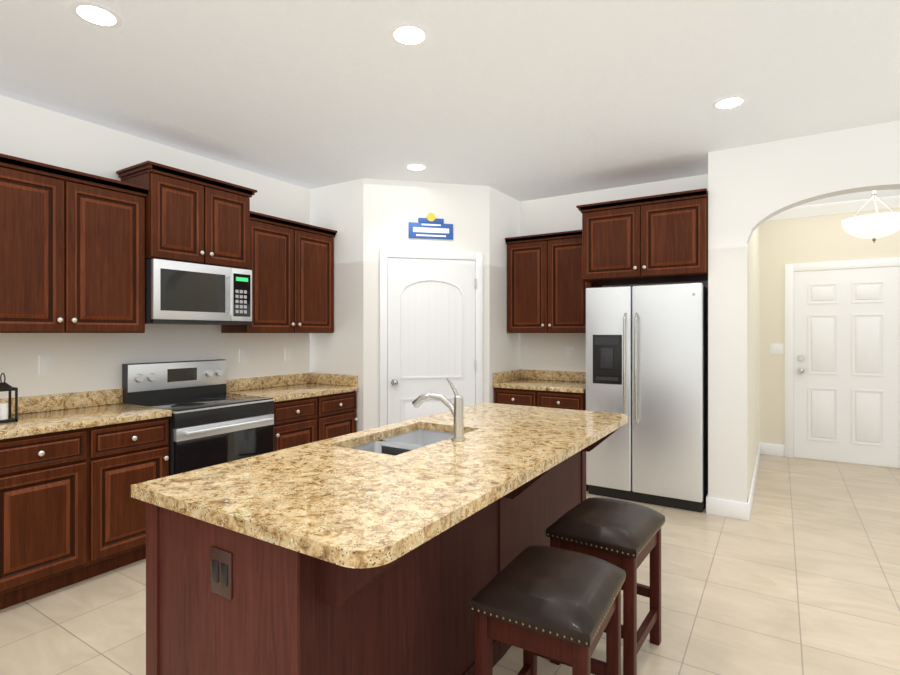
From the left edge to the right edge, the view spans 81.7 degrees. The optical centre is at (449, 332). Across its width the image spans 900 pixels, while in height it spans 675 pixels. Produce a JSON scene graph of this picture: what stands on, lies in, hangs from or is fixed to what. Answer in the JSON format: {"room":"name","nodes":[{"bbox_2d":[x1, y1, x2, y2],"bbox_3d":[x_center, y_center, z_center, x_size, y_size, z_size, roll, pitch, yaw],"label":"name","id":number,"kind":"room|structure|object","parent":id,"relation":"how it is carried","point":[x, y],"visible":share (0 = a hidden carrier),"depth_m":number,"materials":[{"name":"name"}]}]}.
{"room":"kitchen","nodes":[
{"label":"kitchen","id":0,"kind":"room"},
{"bbox_2d":[0,95,309,398],"bbox_3d":[-2.894,0.000,2.802,0.150,2.800,8.830,0,0,32],"label":"wall","id":1,"kind":"structure","parent":0,"point":[83,362],"depth_m":3.58,"materials":[{"name":"white paint"}]},
{"bbox_2d":[39,355,52,374],"bbox_3d":[-2.519,0.200,3.245,0.008,0.118,0.075,0,0,32],"label":"electrical outlet","id":2,"kind":"object","parent":1,"relation":"attached to","point":[45,365],"visible":1,"depth_m":3.24,"materials":[{"name":"white plastic"}]},
{"bbox_2d":[0,388,123,415],"bbox_3d":[-3.140,0.435,2.250,0.022,0.099,3.220,0,0,32],"label":"backsplash","id":3,"kind":"structure","parent":1,"relation":"attached to","point":[110,396],"depth_m":3.31,"materials":[{"name":"beige stone"}]},
{"bbox_2d":[0,153,147,332],"bbox_3d":[-2.406,-0.470,3.116,0.332,0.940,0.969,0,0,32],"label":"upper cabinet","id":4,"kind":"object","parent":1,"relation":"attached to","point":[72,251],"depth_m":3.06,"materials":[{"name":"brown wood"}]},
{"bbox_2d":[116,161,256,269],"bbox_3d":[-1.905,-0.805,3.827,0.416,0.621,0.832,0,0,32],"label":"upper cabinet","id":5,"kind":"object","parent":1,"relation":"attached to","point":[190,217],"visible":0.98,"depth_m":3.66,"materials":[{"name":"brown wood"}]},
{"bbox_2d":[145,259,251,324],"bbox_3d":[-1.890,-0.277,3.817,0.449,0.423,0.754,0,0,32],"label":"over-the-range microwave","id":6,"kind":"object","parent":5,"relation":"attached to","point":[181,293],"visible":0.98,"depth_m":3.65,"materials":[{"name":"grey metal"}]},
{"bbox_2d":[239,349,246,363],"bbox_3d":[-1.764,0.200,4.436,0.008,0.118,0.075,0,0,32],"label":"electrical outlet","id":7,"kind":"object","parent":1,"relation":"attached to","point":[242,356],"visible":1,"depth_m":4.43,"materials":[{"name":"white plastic"}]},
{"bbox_2d":[221,211,336,332],"bbox_3d":[-1.466,-0.478,4.566,0.366,0.956,0.952,0,0,32],"label":"upper cabinet","id":8,"kind":"object","parent":1,"relation":"attached to","point":[291,265],"visible":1,"depth_m":4.44,"materials":[{"name":"brown wood"}]},
{"bbox_2d":[285,348,290,360],"bbox_3d":[-1.506,0.200,4.841,0.008,0.118,0.075,0,0,32],"label":"electrical outlet","id":9,"kind":"object","parent":1,"relation":"attached to","point":[287,354],"visible":1,"depth_m":4.84,"materials":[{"name":"white plastic"}]},
{"bbox_2d":[310,178,519,431],"bbox_3d":[-0.309,0.000,5.307,1.530,2.800,1.530,0,0,32],"label":"wall","id":10,"kind":"structure","parent":0,"point":[367,219],"depth_m":4.84,"materials":[{"name":"white paint"}]},
{"bbox_2d":[409,213,452,239],"bbox_3d":[-0.176,-0.995,4.827,0.420,0.240,0.014,0,0,-13],"label":"sign","id":11,"kind":"object","parent":10,"relation":"attached to","point":[430,226],"visible":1,"depth_m":4.82,"materials":[{"name":"blue"}]},
{"bbox_2d":[380,249,482,425],"bbox_3d":[-0.165,0.320,4.827,0.697,2.160,0.697,0,0,32],"label":"door","id":12,"kind":"structure","parent":10,"relation":"attached to","point":[435,319],"depth_m":4.82,"materials":[{"name":"white wood"}]},
{"bbox_2d":[0,454,899,674],"bbox_3d":[1.301,1.460,1.247,9.200,0.120,11.100,0,0,32],"label":"floor","id":13,"kind":"structure","parent":0,"point":[798,573],"depth_m":2.73,"materials":[{"name":"tile"}]},
{"bbox_2d":[0,428,103,609],"bbox_3d":[-2.393,0.962,2.866,0.622,0.875,0.570,0,0,32],"label":"base cabinet","id":14,"kind":"object","parent":13,"relation":"on","point":[74,466],"depth_m":2.75,"materials":[{"name":"brown wood"}]},
{"bbox_2d":[0,404,171,439],"bbox_3d":[-2.881,0.504,2.085,0.635,0.039,3.220,0,0,32],"label":"countertop","id":15,"kind":"structure","parent":14,"relation":"on","point":[60,419],"depth_m":2.98,"materials":[{"name":"beige stone"}]},
{"bbox_2d":[0,373,17,422],"bbox_3d":[-2.433,0.350,2.829,0.100,0.268,0.100,0,0,32],"label":"decorative lantern","id":16,"kind":"object","parent":15,"relation":"on","point":[5,413],"visible":1,"depth_m":2.83,"materials":[{"name":"grey metal"}]},
{"bbox_2d":[104,416,168,572],"bbox_3d":[-2.162,0.962,3.231,0.622,0.875,0.515,0,0,32],"label":"base cabinet","id":17,"kind":"object","parent":13,"relation":"on","point":[136,452],"depth_m":3.08,"materials":[{"name":"brown wood"}]},
{"bbox_2d":[122,359,273,475],"bbox_3d":[-1.778,0.797,3.746,0.716,1.165,0.754,0,0,32],"label":"range","id":18,"kind":"object","parent":13,"relation":"on","point":[212,422],"visible":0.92,"depth_m":3.65,"materials":[{"name":"grey metal"}]},
{"bbox_2d":[226,373,358,450],"bbox_3d":[-1.344,0.892,4.488,0.655,1.015,0.953,0,0,32],"label":"base cabinet","id":19,"kind":"object","parent":13,"relation":"on","point":[311,407],"visible":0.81,"depth_m":4.39,"materials":[{"name":"brown wood"}]},
{"bbox_2d":[146,426,621,674],"bbox_3d":[0.013,0.964,2.392,0.941,0.874,2.282,0,0,32],"label":"kitchen island","id":20,"kind":"object","parent":13,"relation":"on","point":[219,602],"depth_m":1.58,"materials":[{"name":"brown wood"}]},
{"bbox_2d":[131,402,542,525],"bbox_3d":[-0.195,0.504,2.525,0.465,0.040,2.344,0,0,32],"label":"island countertop","id":21,"kind":"structure","parent":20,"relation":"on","point":[200,494],"depth_m":1.83,"materials":[{"name":"beige stone"}]},
{"bbox_2d":[351,426,466,453],"bbox_3d":[-0.188,0.621,2.447,0.386,0.217,0.706,0,0,32],"label":"sink","id":22,"kind":"object","parent":21,"relation":"in","point":[406,439],"depth_m":2.68,"materials":[{"name":"silver metal"}]},
{"bbox_2d":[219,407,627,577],"bbox_3d":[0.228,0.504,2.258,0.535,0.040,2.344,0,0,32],"label":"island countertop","id":23,"kind":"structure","parent":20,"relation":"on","point":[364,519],"depth_m":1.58,"materials":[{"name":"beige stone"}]},
{"bbox_2d":[412,377,465,440],"bbox_3d":[-0.051,0.343,2.405,0.268,0.282,0.077,0,0,32],"label":"faucet","id":24,"kind":"object","parent":23,"relation":"on","point":[456,408],"visible":1,"depth_m":2.35,"materials":[{"name":"silver metal"}]},
{"bbox_2d":[493,369,587,490],"bbox_3d":[0.949,0.892,5.023,0.891,1.015,0.655,0,0,32],"label":"base cabinet","id":25,"kind":"object","parent":13,"relation":"on","point":[551,389],"visible":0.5,"depth_m":4.90,"materials":[{"name":"brown wood"}]},
{"bbox_2d":[469,546,625,674],"bbox_3d":[0.337,1.089,1.716,0.395,0.622,0.474,0,0,32],"label":"stool","id":26,"kind":"object","parent":13,"relation":"on","point":[560,605],"visible":1,"depth_m":1.60,"materials":[{"name":"brown leather"}]},
{"bbox_2d":[546,497,664,674],"bbox_3d":[0.692,1.088,2.285,0.378,0.621,0.458,0,0,35],"label":"stool","id":27,"kind":"object","parent":13,"relation":"on","point":[625,536],"visible":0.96,"depth_m":2.15,"materials":[{"name":"brown leather"}]},
{"bbox_2d":[586,283,707,512],"bbox_3d":[1.708,0.505,4.488,0.915,1.790,0.691,0,0,32],"label":"refrigerator","id":28,"kind":"object","parent":13,"relation":"on","point":[647,359],"visible":0.9,"depth_m":4.21,"materials":[{"name":"grey metal"}]},
{"bbox_2d":[0,0,899,205],"bbox_3d":[1.301,-1.460,1.247,9.200,0.120,11.100,0,0,32],"label":"ceiling","id":29,"kind":"structure","parent":0,"point":[522,100],"depth_m":2.90,"materials":[{"name":"white paint"}]},
{"bbox_2d":[69,1,122,27],"bbox_3d":[-1.555,-1.397,2.290,0.196,0.002,0.196,0,0,32],"label":"recessed light","id":30,"kind":"object","parent":29,"relation":"in","point":[97,14],"visible":1,"depth_m":2.28,"materials":[{"name":"white"}]},
{"bbox_2d":[388,23,429,46],"bbox_3d":[-0.191,-1.397,2.442,0.196,0.002,0.196,0,0,32],"label":"recessed light","id":31,"kind":"object","parent":29,"relation":"in","point":[410,34],"visible":1,"depth_m":2.43,"materials":[{"name":"white"}]},
{"bbox_2d":[405,163,427,170],"bbox_3d":[-0.285,-1.397,4.385,0.196,0.002,0.196,0,0,32],"label":"recessed light","id":32,"kind":"object","parent":29,"relation":"in","point":[416,167],"visible":1,"depth_m":4.39,"materials":[{"name":"white"}]},
{"bbox_2d":[711,96,747,109],"bbox_3d":[1.699,-1.397,3.162,0.196,0.002,0.196,0,0,32],"label":"recessed light","id":33,"kind":"object","parent":29,"relation":"in","point":[730,102],"visible":1,"depth_m":3.15,"materials":[{"name":"white"}]},
{"bbox_2d":[841,190,899,242],"bbox_3d":[3.628,-1.085,4.448,0.450,0.629,0.450,0,0,32],"label":"pendant light","id":34,"kind":"object","parent":29,"relation":"hanging from","point":[873,227],"visible":0.92,"depth_m":4.34,"materials":[{"name":"white glass"}]},
{"bbox_2d":[520,174,707,371],"bbox_3d":[0.930,0.000,5.515,3.400,2.800,0.150,0,0,32],"label":"wall","id":35,"kind":"structure","parent":0,"point":[546,351],"depth_m":5.28,"materials":[{"name":"white paint"}]},
{"bbox_2d":[505,230,601,332],"bbox_3d":[1.018,-0.478,5.151,0.871,0.956,0.366,0,0,32],"label":"upper cabinet","id":36,"kind":"object","parent":35,"relation":"attached to","point":[547,285],"visible":0.88,"depth_m":5.03,"materials":[{"name":"brown wood"}]},
{"bbox_2d":[566,347,572,358],"bbox_3d":[1.208,0.200,5.245,0.075,0.118,0.008,0,0,32],"label":"electrical outlet","id":37,"kind":"object","parent":35,"relation":"attached to","point":[569,352],"visible":1,"depth_m":5.24,"materials":[{"name":"white plastic"}]},
{"bbox_2d":[576,188,707,285],"bbox_3d":[1.708,-0.783,4.529,1.020,0.646,0.676,0,0,32],"label":"upper cabinet","id":38,"kind":"object","parent":35,"relation":"attached to","point":[661,238],"visible":1,"depth_m":4.25,"materials":[{"name":"brown wood"}]},
{"bbox_2d":[708,146,758,502],"bbox_3d":[2.789,0.000,5.026,0.264,2.800,2.525,0,0,32],"label":"wall","id":39,"kind":"structure","parent":0,"point":[727,340],"depth_m":3.97,"materials":[{"name":"white paint"}]},
{"bbox_2d":[706,494,715,513],"bbox_3d":[2.154,1.335,4.284,0.014,0.130,0.619,0,0,32],"label":"baseboard","id":40,"kind":"structure","parent":39,"relation":"attached to","point":[710,501],"depth_m":4.01,"materials":[{"name":"white wood"}]},
{"bbox_2d":[746,443,761,520],"bbox_3d":[2.905,1.335,4.944,0.018,0.130,2.539,0,0,32],"label":"baseboard","id":41,"kind":"structure","parent":39,"relation":"attached to","point":[750,499],"depth_m":4.46,"materials":[{"name":"white wood"}]},
{"bbox_2d":[747,120,899,243],"bbox_3d":[4.346,0.000,2.631,4.940,2.800,0.150,0,0,32],"label":"wall","id":42,"kind":"structure","parent":0,"point":[784,175],"depth_m":3.66,"materials":[{"name":"white paint"}]},
{"bbox_2d":[759,208,899,468],"bbox_3d":[5.589,0.000,4.832,5.200,2.800,0.150,0,0,32],"label":"wall","id":43,"kind":"structure","parent":0,"point":[814,239],"depth_m":5.90,"materials":[{"name":"beige paint"}]},
{"bbox_2d":[770,344,783,353],"bbox_3d":[3.723,0.180,5.923,0.128,0.118,0.008,0,0,32],"label":"light switch","id":44,"kind":"object","parent":43,"relation":"attached to","point":[776,348],"visible":1,"depth_m":5.92,"materials":[{"name":"white plastic"}]},
{"bbox_2d":[770,195,899,219],"bbox_3d":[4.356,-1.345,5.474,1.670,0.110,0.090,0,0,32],"label":"ceiling","id":45,"kind":"structure","parent":43,"relation":"attached to","point":[834,208],"depth_m":5.58,"materials":[{"name":"white paint"}]},
{"bbox_2d":[785,258,899,467],"bbox_3d":[4.225,0.312,5.561,1.085,2.175,0.081,0,0,32],"label":"door","id":46,"kind":"structure","parent":43,"relation":"attached to","point":[842,364],"depth_m":5.59,"materials":[{"name":"white wood"}]}
]}

